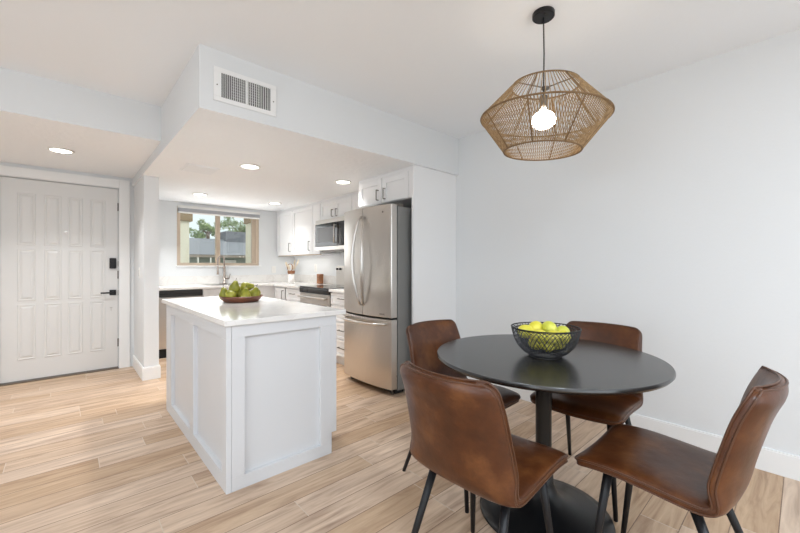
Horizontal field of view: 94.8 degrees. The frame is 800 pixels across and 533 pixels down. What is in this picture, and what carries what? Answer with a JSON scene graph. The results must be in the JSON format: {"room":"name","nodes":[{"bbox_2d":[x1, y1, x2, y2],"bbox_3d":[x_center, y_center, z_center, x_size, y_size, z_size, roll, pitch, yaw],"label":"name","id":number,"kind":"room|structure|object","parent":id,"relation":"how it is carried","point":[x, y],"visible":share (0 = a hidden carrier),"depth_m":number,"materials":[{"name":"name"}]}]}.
{"room":"dining area","nodes":[
{"label":"dining area","id":0,"kind":"room"},
{"bbox_2d":[0,162,133,366],"bbox_3d":[-4.477,0.080,3.134,3.589,2.180,0.140,0,0,-42],"label":"wall","id":1,"kind":"structure","parent":0,"point":[1,163],"depth_m":4.26,"materials":[{"name":"white paint"}]},
{"bbox_2d":[0,176,118,383],"bbox_3d":[-3.549,0.141,3.889,0.922,2.019,0.100,0,0,-42],"label":"door","id":2,"kind":"structure","parent":1,"relation":"in","point":[59,273],"depth_m":3.86,"materials":[{"name":"white paint"}]},
{"bbox_2d":[0,366,118,385],"bbox_3d":[-3.568,1.164,3.902,0.924,0.012,0.105,0,0,-42],"label":"threshold","id":3,"kind":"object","parent":1,"relation":"attached to","point":[116,367],"depth_m":3.84,"materials":[{"name":"brown"}]},
{"bbox_2d":[0,165,129,367],"bbox_3d":[-3.544,0.098,3.872,1.138,2.145,0.022,0,0,-42],"label":"trim","id":4,"kind":"structure","parent":1,"relation":"attached to","point":[124,186],"depth_m":4.19,"materials":[{"name":"white paint"}]},
{"bbox_2d":[0,67,160,178],"bbox_3d":[-3.850,-1.150,2.434,3.575,0.280,1.740,0,0,-42],"label":"ceiling","id":5,"kind":"structure","parent":0,"point":[108,134],"depth_m":2.83,"materials":[{"name":"white paint"}]},
{"bbox_2d":[47,147,74,153],"bbox_3d":[-2.964,-1.004,3.218,0.184,0.011,0.184,0,0,-42],"label":"recessed light","id":6,"kind":"object","parent":5,"relation":"in","point":[53,149],"visible":1,"depth_m":3.21,"materials":[{"name":"white plastic"}]},
{"bbox_2d":[50,149,71,152],"bbox_3d":[-2.964,-1.006,3.218,0.144,0.005,0.144,0,0,-42],"label":"diffuser","id":7,"kind":"object","parent":6,"relation":"attached to","point":[53,150],"depth_m":3.21,"materials":[{"name":"white plastic"}]},
{"bbox_2d":[134,175,158,366],"bbox_3d":[-3.083,-0.060,4.366,0.131,2.460,1.550,0,0,-42],"label":"wall partition","id":8,"kind":"structure","parent":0,"point":[146,190],"depth_m":3.81,"materials":[{"name":"white paint"}]},
{"bbox_2d":[132,355,160,380],"bbox_3d":[-2.802,1.105,4.057,0.159,0.130,0.745,0,0,-42],"label":"baseboard","id":9,"kind":"structure","parent":8,"relation":"attached to","point":[153,372],"depth_m":3.80,"materials":[{"name":"white paint"}]},
{"bbox_2d":[159,200,293,285],"bbox_3d":[-2.745,-0.060,5.801,2.561,2.460,0.120,0,0,-42],"label":"wall","id":10,"kind":"structure","parent":0,"point":[268,257],"depth_m":5.63,"materials":[{"name":"white paint"}]},
{"bbox_2d":[177,208,258,265],"bbox_3d":[-2.807,-0.430,5.732,1.185,0.860,0.080,0,0,-42],"label":"window","id":11,"kind":"structure","parent":10,"relation":"in","point":[254,222],"depth_m":5.70,"materials":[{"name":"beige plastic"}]},
{"bbox_2d":[177,205,259,219],"bbox_3d":[-2.754,-0.815,5.678,1.180,0.110,0.048,0,0,-42],"label":"window blind","id":12,"kind":"object","parent":11,"relation":"attached to","point":[181,208],"visible":1,"depth_m":5.62,"materials":[{"name":"white plastic"}]},
{"bbox_2d":[176,266,260,266],"bbox_3d":[-2.761,0.010,5.696,1.225,0.020,0.035,0,0,-42],"label":"trim","id":13,"kind":"structure","parent":10,"relation":"attached to","point":[176,266],"depth_m":5.63,"materials":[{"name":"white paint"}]},
{"bbox_2d":[132,44,458,211],"bbox_3d":[-1.518,-1.105,4.328,2.425,0.370,3.712,0,0,-42],"label":"ceiling","id":14,"kind":"structure","parent":0,"point":[317,137],"depth_m":3.00,"materials":[{"name":"white paint"}]},
{"bbox_2d":[179,163,219,174],"bbox_3d":[-1.910,-0.915,3.507,0.280,0.010,0.310,0,0,-42],"label":"ceiling hatch","id":15,"kind":"object","parent":14,"relation":"attached to","point":[189,167],"visible":1,"depth_m":3.49,"materials":[{"name":"white paint"}]},
{"bbox_2d":[192,193,207,195],"bbox_3d":[-2.573,-0.913,4.735,0.184,0.011,0.184,0,0,-42],"label":"recessed light","id":16,"kind":"object","parent":14,"relation":"in","point":[197,194],"visible":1,"depth_m":4.74,"materials":[{"name":"white plastic"}]},
{"bbox_2d":[213,65,275,116],"bbox_3d":[-0.965,-1.087,2.314,0.386,0.203,0.010,0,0,-42],"label":"ceiling vent","id":17,"kind":"object","parent":14,"relation":"in","point":[229,87],"visible":1,"depth_m":2.30,"materials":[{"name":"white metal"}]},
{"bbox_2d":[239,163,260,169],"bbox_3d":[-1.387,-0.913,3.403,0.184,0.011,0.184,0,0,-42],"label":"recessed light","id":18,"kind":"object","parent":14,"relation":"in","point":[244,165],"visible":1,"depth_m":3.40,"materials":[{"name":"white plastic"}]},
{"bbox_2d":[242,165,257,168],"bbox_3d":[-1.387,-0.916,3.403,0.144,0.005,0.144,0,0,-42],"label":"diffuser","id":19,"kind":"object","parent":18,"relation":"attached to","point":[243,166],"depth_m":3.40,"materials":[{"name":"white plastic"}]},
{"bbox_2d":[334,180,350,183],"bbox_3d":[-0.625,-0.913,4.030,0.184,0.011,0.184,0,0,-42],"label":"recessed light","id":20,"kind":"object","parent":14,"relation":"in","point":[335,181],"visible":1,"depth_m":4.00,"materials":[{"name":"white plastic"}]},
{"bbox_2d":[0,0,799,138],"bbox_3d":[-1.024,-1.350,1.164,6.250,0.120,9.300,0,0,-42],"label":"ceiling","id":21,"kind":"structure","parent":0,"point":[438,65],"depth_m":2.11,"materials":[{"name":"white paint"}]},
{"bbox_2d":[480,6,614,160],"bbox_3d":[0.733,-0.930,1.879,0.633,0.719,0.632,0,0,-42],"label":"pendant lamp","id":22,"kind":"object","parent":21,"relation":"hanging from","point":[544,119],"visible":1,"depth_m":1.75,"materials":[{"name":"brown wicker"}]},
{"bbox_2d":[539,95,546,108],"bbox_3d":[0.733,-0.834,1.879,0.040,0.063,0.040,0,0,-42],"label":"socket","id":23,"kind":"object","parent":22,"relation":"attached to","point":[545,105],"depth_m":1.86,"materials":[{"name":"brown metal"}]},
{"bbox_2d":[0,358,799,532],"bbox_3d":[-1.024,1.230,1.164,6.250,0.120,9.300,0,0,-42],"label":"floor","id":24,"kind":"structure","parent":0,"point":[102,451],"depth_m":2.02,"materials":[{"name":"brown wood"}]},
{"bbox_2d":[159,289,202,358],"bbox_3d":[-3.071,0.744,4.963,0.590,0.852,0.624,0,0,-42],"label":"dishwasher","id":25,"kind":"object","parent":24,"relation":"on","point":[189,293],"visible":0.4,"depth_m":4.65,"materials":[{"name":"grey"}]},
{"bbox_2d":[202,286,269,297],"bbox_3d":[-2.504,0.743,5.480,0.936,0.855,0.670,0,0,-42],"label":"base cabinet","id":26,"kind":"object","parent":24,"relation":"on","point":[265,291],"visible":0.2,"depth_m":5.08,"materials":[{"name":"white paint"}]},
{"bbox_2d":[162,296,345,494],"bbox_3d":[-1.166,0.725,2.707,0.730,0.890,1.645,0,0,-42],"label":"kitchen island","id":27,"kind":"object","parent":24,"relation":"on","point":[251,386],"visible":0.99,"depth_m":2.14,"materials":[{"name":"white paint"}]},
{"bbox_2d":[162,296,345,326],"bbox_3d":[-1.166,0.295,2.707,0.730,0.030,1.645,0,0,-42],"label":"island countertop","id":28,"kind":"structure","parent":27,"relation":"on","point":[213,309],"depth_m":2.32,"materials":[{"name":"white stone"}]},
{"bbox_2d":[220,294,262,302],"bbox_3d":[-1.230,0.256,2.855,0.312,0.047,0.312,0,0,-42],"label":"wooden bowl","id":29,"kind":"object","parent":28,"relation":"on","point":[253,298],"visible":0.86,"depth_m":2.73,"materials":[{"name":"red wood"}]},
{"bbox_2d":[219,285,227,299],"bbox_3d":[-1.334,0.205,2.802,0.078,0.121,0.079,0,0,39],"label":"pear","id":30,"kind":"object","parent":29,"relation":"in","point":[224,290],"visible":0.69,"depth_m":2.77,"materials":[{"name":"green food"}]},
{"bbox_2d":[225,290,237,296],"bbox_3d":[-1.251,0.225,2.761,0.079,0.079,0.113,0,0,41],"label":"pear","id":31,"kind":"object","parent":29,"relation":"in","point":[230,293],"visible":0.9,"depth_m":2.72,"materials":[{"name":"green food"}]},
{"bbox_2d":[229,278,239,291],"bbox_3d":[-1.266,0.153,2.812,0.079,0.119,0.079,0,0,-6],"label":"pear","id":32,"kind":"object","parent":31,"relation":"on","point":[234,286],"visible":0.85,"depth_m":2.78,"materials":[{"name":"green food"}]},
{"bbox_2d":[240,285,250,296],"bbox_3d":[-1.166,0.209,2.777,0.079,0.122,0.078,0,0,21],"label":"pear","id":33,"kind":"object","parent":29,"relation":"in","point":[245,293],"visible":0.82,"depth_m":2.76,"materials":[{"name":"green food"}]},
{"bbox_2d":[250,284,259,296],"bbox_3d":[-1.132,0.208,2.857,0.078,0.121,0.079,0,0,19],"label":"pear","id":34,"kind":"object","parent":29,"relation":"in","point":[255,292],"visible":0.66,"depth_m":2.84,"materials":[{"name":"green food"}]},
{"bbox_3d":[-1.238,0.198,2.863,0.080,0.121,0.080,0,-30,48],"label":"pear","id":35,"kind":"object","parent":29,"relation":"in","visible":0},
{"bbox_2d":[240,282,256,289],"bbox_3d":[-1.190,0.168,2.880,0.115,0.080,0.080,0,0,1],"label":"pear","id":36,"kind":"object","parent":35,"relation":"on","point":[249,286],"visible":0.89,"depth_m":2.86,"materials":[{"name":"green food"}]},
{"bbox_2d":[270,286,299,301],"bbox_3d":[-1.621,0.743,5.723,0.694,0.855,1.500,0,0,-42],"label":"base cabinet","id":37,"kind":"object","parent":24,"relation":"on","point":[290,294],"visible":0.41,"depth_m":5.33,"materials":[{"name":"white paint"}]},
{"bbox_2d":[159,281,332,290],"bbox_3d":[-2.203,0.296,5.193,2.273,0.033,1.506,0,0,-42],"label":"countertop","id":38,"kind":"structure","parent":37,"relation":"on","point":[296,284],"depth_m":5.15,"materials":[{"name":"white stone"}]},
{"bbox_2d":[202,283,240,285],"bbox_3d":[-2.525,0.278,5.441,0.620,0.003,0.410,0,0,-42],"label":"sink","id":39,"kind":"object","parent":38,"relation":"in","point":[238,283],"visible":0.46,"depth_m":5.40,"materials":[{"name":"silver metal"}]},
{"bbox_2d":[205,283,240,284],"bbox_3d":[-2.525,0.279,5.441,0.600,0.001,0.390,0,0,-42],"label":"basin","id":40,"kind":"object","parent":39,"relation":"in","point":[238,283],"depth_m":5.40,"materials":[{"name":"grey ceramic"}]},
{"bbox_2d":[216,256,230,283],"bbox_3d":[-2.700,0.064,5.606,0.083,0.432,0.212,0,0,36],"label":"kitchen faucet","id":41,"kind":"object","parent":38,"relation":"on","point":[218,267],"visible":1,"depth_m":5.62,"materials":[{"name":"silver metal"}]},
{"bbox_2d":[285,260,298,282],"bbox_3d":[-1.701,0.090,5.760,0.195,0.380,0.152,0,0,16],"label":"utensil crock","id":42,"kind":"object","parent":38,"relation":"on","point":[291,279],"visible":0.97,"depth_m":5.74,"materials":[{"name":"white ceramic"}]},
{"bbox_2d":[317,274,323,283],"bbox_3d":[-1.230,0.205,5.665,0.071,0.150,0.090,0,0,-42],"label":"wooden block","id":43,"kind":"object","parent":38,"relation":"on","point":[320,277],"visible":1,"depth_m":5.63,"materials":[{"name":"brown wood"}]},
{"bbox_2d":[297,266,343,306],"bbox_3d":[-0.876,0.588,4.872,0.703,1.165,0.744,0,0,-42],"label":"range","id":44,"kind":"object","parent":24,"relation":"on","point":[320,295],"visible":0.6,"depth_m":4.73,"materials":[{"name":"grey metal"}]},
{"bbox_2d":[300,284,343,289],"bbox_3d":[-0.886,0.283,4.863,0.569,0.020,0.744,0,0,-42],"label":"cooktop","id":45,"kind":"object","parent":44,"relation":"in","point":[335,286],"depth_m":4.78,"materials":[{"name":"black glass"}]},
{"bbox_2d":[331,292,343,364],"bbox_3d":[-0.429,0.743,4.417,0.686,0.855,0.515,0,0,-42],"label":"base cabinet","id":46,"kind":"object","parent":24,"relation":"on","point":[337,299],"visible":0.2,"depth_m":4.28,"materials":[{"name":"white paint"}]},
{"bbox_2d":[329,288,343,292],"bbox_3d":[-0.425,0.296,4.422,0.678,0.033,0.518,0,0,-42],"label":"countertop","id":47,"kind":"structure","parent":46,"relation":"on","point":[340,290],"depth_m":4.29,"materials":[{"name":"white stone"}]},
{"bbox_2d":[343,203,411,394],"bbox_3d":[-0.081,0.304,3.763,0.920,1.732,0.751,0,0,-42],"label":"refrigerator","id":48,"kind":"object","parent":24,"relation":"on","point":[377,239],"visible":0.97,"depth_m":3.39,"materials":[{"name":"grey metal"}]},
{"bbox_2d":[412,165,455,323],"bbox_3d":[0.340,0.126,3.570,0.610,2.089,0.023,0,0,-42],"label":"panel","id":49,"kind":"object","parent":24,"relation":"on","point":[433,191],"visible":0.64,"depth_m":3.53,"materials":[{"name":"white paint"}]},
{"bbox_2d":[402,319,520,512],"bbox_3d":[0.320,0.753,2.035,0.441,0.834,0.539,0,0,-39],"label":"dining chair","id":50,"kind":"object","parent":24,"relation":"on","point":[424,338],"visible":0.45,"depth_m":2.13,"materials":[{"name":"brown leather"}]},
{"bbox_2d":[400,361,567,532],"bbox_3d":[0.288,0.753,1.328,0.539,0.834,0.441,0,0,-44],"label":"dining chair","id":51,"kind":"object","parent":24,"relation":"on","point":[460,429],"visible":1,"depth_m":1.14,"materials":[{"name":"brown leather"}]},
{"bbox_2d":[437,334,675,532],"bbox_3d":[0.681,0.795,1.746,1.006,0.750,1.006,0,0,-42],"label":"dining table","id":52,"kind":"object","parent":24,"relation":"on","point":[595,368],"visible":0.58,"depth_m":1.62,"materials":[{"name":"black wood"}]},
{"bbox_2d":[511,322,581,358],"bbox_3d":[0.677,0.352,1.716,0.307,0.133,0.307,0,0,-39],"label":"wire bowl","id":53,"kind":"object","parent":52,"relation":"on","point":[523,342],"visible":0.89,"depth_m":1.63,"materials":[{"name":"grey metal"}]},
{"bbox_2d":[518,325,532,337],"bbox_3d":[0.589,0.309,1.726,0.071,0.064,0.068,0,0,-7],"label":"lemon","id":54,"kind":"object","parent":53,"relation":"in","point":[524,327],"visible":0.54,"depth_m":1.71,"materials":[{"name":"yellow food"}]},
{"bbox_2d":[528,339,541,349],"bbox_3d":[0.625,0.355,1.694,0.071,0.064,0.068,0,0,43],"label":"lemon","id":55,"kind":"object","parent":53,"relation":"in","point":[528,339],"visible":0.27,"depth_m":1.67,"materials":[{"name":"yellow food"}]},
{"bbox_2d":[530,329,546,342],"bbox_3d":[0.627,0.320,1.660,0.071,0.064,0.068,0,0,3],"label":"lemon","id":56,"kind":"object","parent":55,"relation":"on","point":[538,330],"visible":0.49,"depth_m":1.64,"materials":[{"name":"yellow food"}]},
{"bbox_2d":[542,341,555,351],"bbox_3d":[0.675,0.361,1.674,0.068,0.064,0.071,0,0,8],"label":"lemon","id":57,"kind":"object","parent":53,"relation":"in","point":[546,341],"visible":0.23,"depth_m":1.65,"materials":[{"name":"yellow food"}]},
{"bbox_2d":[546,330,561,344],"bbox_3d":[0.687,0.322,1.646,0.068,0.064,0.071,0,0,43],"label":"lemon","id":58,"kind":"object","parent":57,"relation":"on","point":[547,338],"visible":0.47,"depth_m":1.62,"materials":[{"name":"yellow food"}]},
{"bbox_2d":[559,330,570,343],"bbox_3d":[0.739,0.324,1.664,0.068,0.064,0.071,0,0,-7],"label":"lemon","id":59,"kind":"object","parent":53,"relation":"in","point":[560,331],"visible":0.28,"depth_m":1.64,"materials":[{"name":"yellow food"}]},
{"bbox_3d":[0.725,0.355,1.696,0.087,0.064,0.064,2,0,-2],"label":"lemon","id":60,"kind":"object","parent":53,"relation":"in","visible":0},
{"bbox_2d":[557,325,569,331],"bbox_3d":[0.761,0.314,1.720,0.068,0.064,0.071,0,0,-16],"label":"lemon","id":61,"kind":"object","parent":60,"relation":"on","point":[562,327],"visible":0.45,"depth_m":1.70,"materials":[{"name":"yellow food"}]},
{"bbox_3d":[0.677,0.353,1.756,0.087,0.064,0.064,0,0,-22],"label":"lemon","id":62,"kind":"object","parent":53,"relation":"in","visible":0},
{"bbox_2d":[529,321,541,329],"bbox_3d":[0.647,0.297,1.756,0.067,0.066,0.071,0,0,28],"label":"lemon","id":63,"kind":"object","parent":62,"relation":"on","point":[535,325],"visible":0.46,"depth_m":1.73,"materials":[{"name":"yellow food"}]},
{"bbox_2d":[542,321,556,331],"bbox_3d":[0.701,0.293,1.728,0.068,0.064,0.071,0,0,22],"label":"lemon","id":64,"kind":"object","parent":62,"relation":"on","point":[547,326],"visible":0.72,"depth_m":1.71,"materials":[{"name":"yellow food"}]},
{"bbox_2d":[530,321,642,521],"bbox_3d":[1.016,0.753,1.974,0.539,0.834,0.441,0,0,-45],"label":"dining chair","id":65,"kind":"object","parent":24,"relation":"on","point":[611,410],"visible":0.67,"depth_m":1.88,"materials":[{"name":"brown leather"}]},
{"bbox_2d":[574,366,788,532],"bbox_3d":[0.962,0.753,1.280,0.440,0.834,0.539,0,0,-42],"label":"dining chair","id":66,"kind":"object","parent":24,"relation":"on","point":[702,482],"visible":1,"depth_m":1.17,"materials":[{"name":"brown leather"}]},
{"bbox_2d":[294,29,799,455],"bbox_3d":[1.225,-0.060,3.194,0.190,2.460,9.080,0,0,-42],"label":"wall","id":67,"kind":"structure","parent":0,"point":[677,223],"depth_m":2.42,"materials":[{"name":"white paint"}]},
{"bbox_2d":[159,274,335,284],"bbox_3d":[-1.776,0.217,4.722,2.273,0.124,2.778,0,0,-42],"label":"backsplash","id":68,"kind":"structure","parent":67,"relation":"attached to","point":[166,280],"depth_m":5.71,"materials":[{"name":"white tile"}]},
{"bbox_2d":[277,201,339,256],"bbox_3d":[-1.513,-0.536,5.846,0.373,0.768,1.468,0,0,-42],"label":"upper cabinet","id":69,"kind":"object","parent":67,"relation":"attached to","point":[295,225],"visible":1,"depth_m":5.70,"materials":[{"name":"white paint"}]},
{"bbox_2d":[321,192,352,219],"bbox_3d":[-0.754,-0.775,5.010,0.373,0.290,0.770,0,0,-42],"label":"upper cabinet","id":70,"kind":"object","parent":67,"relation":"attached to","point":[337,206],"visible":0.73,"depth_m":4.88,"materials":[{"name":"white paint"}]},
{"bbox_2d":[315,216,343,251],"bbox_3d":[-0.791,-0.407,4.980,0.465,0.430,0.735,0,0,-42],"label":"microwave","id":71,"kind":"object","parent":70,"relation":"attached to","point":[329,233],"visible":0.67,"depth_m":4.84,"materials":[{"name":"grey metal"}]},
{"bbox_2d":[352,191,359,209],"bbox_3d":[-0.318,-0.542,4.531,0.373,0.754,0.515,0,0,-42],"label":"upper cabinet","id":72,"kind":"object","parent":67,"relation":"attached to","point":[355,198],"visible":0.16,"depth_m":4.58,"materials":[{"name":"white paint"}]},
{"bbox_2d":[359,166,411,207],"bbox_3d":[0.054,-0.775,3.898,0.673,0.290,0.842,0,0,-42],"label":"upper cabinet","id":73,"kind":"object","parent":67,"relation":"attached to","point":[392,187],"visible":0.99,"depth_m":3.67,"materials":[{"name":"white paint"}]},
{"bbox_2d":[467,376,799,480],"bbox_3d":[2.387,1.105,1.764,0.014,0.130,5.400,0,0,-42],"label":"baseboard","id":74,"kind":"structure","parent":67,"relation":"attached to","point":[780,463],"depth_m":2.29,"materials":[{"name":"white paint"}]},
{"label":"outside","id":75,"kind":"structure","parent":0,"visible":0},
{"bbox_3d":[-12.439,1.545,22.612,40.000,0.450,37.800,0,0,-42],"label":"ground","id":76,"kind":"structure","parent":75,"visible":0},
{"bbox_2d":[180,213,192,262],"bbox_3d":[-4.012,0.180,6.691,0.360,2.280,0.360,0,0,-42],"label":"patio column","id":77,"kind":"structure","parent":76,"relation":"on","point":[185,218],"depth_m":6.61,"materials":[{"name":"beige paint"}]},
{"bbox_2d":[189,218,227,238],"bbox_3d":[-10.782,-0.667,20.503,1.807,3.978,1.766,0,0,-42],"label":"tree","id":78,"kind":"object","parent":76,"relation":"on","point":[206,228],"visible":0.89,"depth_m":20.43,"materials":[{"name":"green plant"}]},
{"bbox_2d":[189,231,245,262],"bbox_3d":[-7.173,-0.145,18.749,10.600,2.930,5.800,0,0,-42],"label":"house","id":79,"kind":"structure","parent":76,"relation":"on","point":[232,244],"depth_m":15.79,"materials":[{"name":"grey paint"}]},
{"bbox_2d":[214,217,245,231],"bbox_3d":[-10.926,-1.574,25.203,2.440,5.792,3.219,0,0,-2],"label":"tree","id":80,"kind":"object","parent":76,"relation":"on","point":[242,228],"visible":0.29,"depth_m":24.84,"materials":[{"name":"green plant"}]},
{"bbox_2d":[244,218,250,262],"bbox_3d":[-3.066,0.145,7.821,0.380,2.350,0.360,0,0,-42],"label":"patio column","id":81,"kind":"structure","parent":76,"relation":"on","point":[247,222],"depth_m":7.69,"materials":[{"name":"beige paint"}]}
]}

